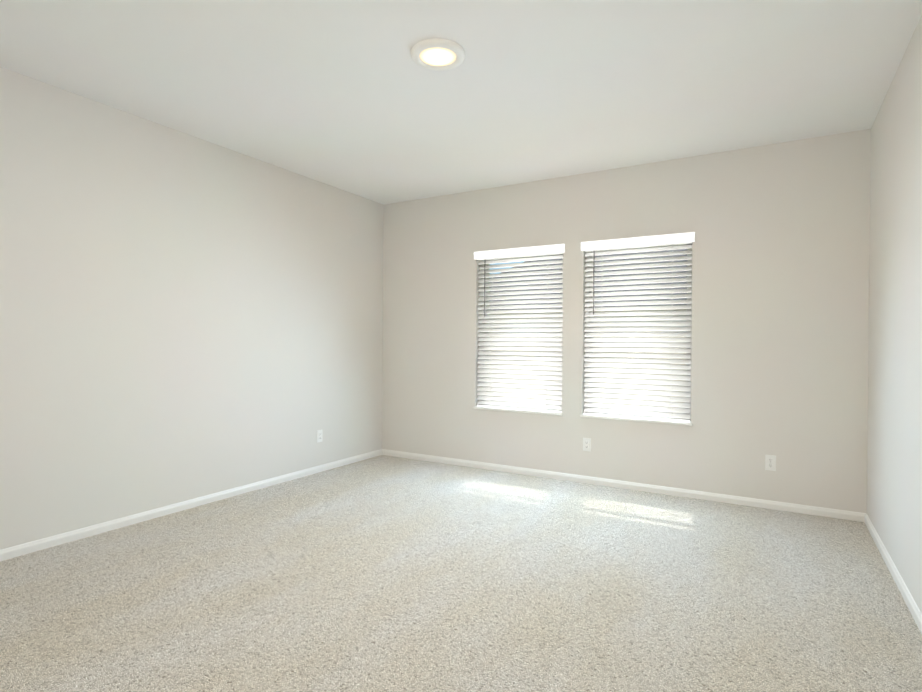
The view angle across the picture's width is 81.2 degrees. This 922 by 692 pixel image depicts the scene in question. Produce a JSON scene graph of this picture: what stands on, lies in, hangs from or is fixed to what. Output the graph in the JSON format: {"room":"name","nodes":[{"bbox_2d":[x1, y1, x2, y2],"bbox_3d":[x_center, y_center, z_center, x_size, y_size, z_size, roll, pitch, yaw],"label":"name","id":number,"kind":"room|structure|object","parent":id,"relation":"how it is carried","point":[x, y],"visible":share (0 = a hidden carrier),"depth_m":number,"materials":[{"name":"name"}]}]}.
{"room":"empty bedroom","nodes":[
{"label":"empty bedroom","id":0,"kind":"room"},
{"bbox_2d":[0,67,383,549],"bbox_3d":[-2.475,-0.176,3.282,0.160,2.740,6.154,1,0,30],"label":"wall","id":1,"kind":"structure","parent":0,"point":[184,317],"depth_m":3.76,"materials":[{"name":"paint"}]},
{"bbox_2d":[0,449,381,560],"bbox_3d":[-2.369,1.164,3.314,0.013,0.061,5.994,1,0,30],"label":"baseboard","id":2,"kind":"structure","parent":1,"relation":"attached to","point":[40,544],"depth_m":3.76,"materials":[{"name":"white wood"}]},
{"bbox_2d":[317,430,322,442],"bbox_3d":[-1.336,0.852,5.089,0.008,0.115,0.070,1,0,30],"label":"electrical outlet","id":3,"kind":"object","parent":1,"relation":"attached to","point":[319,435],"visible":1,"depth_m":5.08,"materials":[{"name":"white plastic"}]},
{"bbox_2d":[0,455,921,691],"bbox_3d":[-0.494,1.273,2.298,4.599,0.120,6.444,1,0,30],"label":"floor","id":4,"kind":"structure","parent":0,"point":[383,573],"depth_m":2.60,"materials":[{"name":"carpet"}]},
{"bbox_2d":[0,0,921,204],"bbox_3d":[-0.474,-1.587,2.282,4.599,0.120,6.444,1,0,30],"label":"ceiling","id":5,"kind":"structure","parent":0,"point":[351,96],"depth_m":3.04,"materials":[{"name":"paint"}]},
{"bbox_2d":[411,38,464,70],"bbox_3d":[-0.121,-1.515,2.810,0.284,0.024,0.284,1,0,30],"label":"recessed light","id":6,"kind":"object","parent":5,"relation":"in","point":[437,54],"visible":1,"depth_m":2.78,"materials":[{"name":"white plastic"}]},
{"bbox_2d":[382,129,870,512],"bbox_3d":[1.064,-0.160,4.949,4.599,2.740,0.290,1,0,30],"label":"wall","id":7,"kind":"structure","parent":0,"point":[780,301],"depth_m":4.28,"materials":[{"name":"paint"}]},
{"bbox_2d":[474,406,562,415],"bbox_3d":[0.545,0.615,5.125,0.919,0.021,0.103,1,0,30],"label":"window sill","id":8,"kind":"structure","parent":7,"relation":"attached to","point":[521,411],"depth_m":5.06,"materials":[{"name":"white"}]},
{"bbox_2d":[474,244,564,412],"bbox_3d":[0.544,-0.161,5.109,0.931,1.528,0.089,1,0,30],"label":"window blind slats","id":9,"kind":"object","parent":7,"relation":"attached to","point":[530,252],"visible":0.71,"depth_m":5.11,"materials":[{"name":"white plastic"}]},
{"bbox_2d":[480,254,562,409],"bbox_3d":[0.591,-0.145,5.190,0.895,1.500,0.071,1,0,30],"label":"window","id":10,"kind":"structure","parent":7,"relation":"in","point":[513,323],"depth_m":5.24,"materials":[{"name":"glass"}]},
{"bbox_2d":[583,438,590,451],"bbox_3d":[1.111,0.871,4.750,0.070,0.115,0.008,1,0,30],"label":"electrical outlet","id":11,"kind":"object","parent":7,"relation":"attached to","point":[586,444],"visible":1,"depth_m":4.75,"materials":[{"name":"white plastic"}]},
{"bbox_2d":[382,449,865,521],"bbox_3d":[0.979,1.179,4.825,4.279,0.061,0.013,1,0,30],"label":"baseboard","id":12,"kind":"structure","parent":7,"relation":"attached to","point":[804,509],"depth_m":4.47,"materials":[{"name":"white wood"}]},
{"bbox_2d":[580,414,691,425],"bbox_3d":[1.479,0.624,4.581,0.919,0.021,0.103,1,0,30],"label":"window sill","id":13,"kind":"structure","parent":7,"relation":"attached to","point":[640,420],"depth_m":4.52,"materials":[{"name":"white"}]},
{"bbox_2d":[581,232,694,421],"bbox_3d":[1.478,-0.151,4.565,0.931,1.528,0.089,1,0,30],"label":"window blind","id":14,"kind":"object","parent":7,"relation":"attached to","point":[612,379],"visible":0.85,"depth_m":4.56,"materials":[{"name":"white plastic"}]},
{"bbox_2d":[586,244,691,419],"bbox_3d":[1.525,-0.135,4.646,0.895,1.500,0.071,1,0,30],"label":"window","id":15,"kind":"structure","parent":7,"relation":"in","point":[644,316],"depth_m":4.62,"materials":[{"name":"glass"}]},
{"bbox_2d":[765,455,775,470],"bbox_3d":[2.327,0.879,4.042,0.070,0.115,0.008,1,0,30],"label":"electrical outlet","id":16,"kind":"object","parent":7,"relation":"attached to","point":[770,462],"visible":1,"depth_m":4.04,"materials":[{"name":"white plastic"}]},
{"bbox_2d":[867,15,921,612],"bbox_3d":[1.361,-0.137,1.048,0.160,2.740,6.154,1,0,30],"label":"wall","id":17,"kind":"structure","parent":0,"point":[894,473],"depth_m":2.85,"materials":[{"name":"paint"}]},
{"bbox_2d":[864,513,921,633],"bbox_3d":[1.317,1.201,1.167,0.013,0.061,5.994,1,0,30],"label":"baseboard","id":18,"kind":"structure","parent":17,"relation":"attached to","point":[913,608],"depth_m":2.77,"materials":[{"name":"white wood"}]},
{"label":"outside","id":19,"kind":"structure","parent":0,"visible":0},
{"bbox_3d":[17.630,1.618,30.020,80.000,0.150,59.710,1,0,30],"label":"lawn","id":20,"kind":"structure","parent":19,"visible":0},
{"bbox_2d":[489,337,686,407],"bbox_3d":[5.443,0.659,10.946,26.121,1.800,0.060,1,0,30],"label":"fence","id":21,"kind":"object","parent":20,"relation":"on","point":[594,372],"depth_m":12.15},
{"bbox_2d":[489,249,686,388],"bbox_3d":[7.578,-1.253,20.659,14.900,5.550,10.900,1,0,30],"label":"house","id":22,"kind":"structure","parent":20,"relation":"on","point":[596,291],"depth_m":17.98,"materials":[{"name":"white plastic"}]}
]}

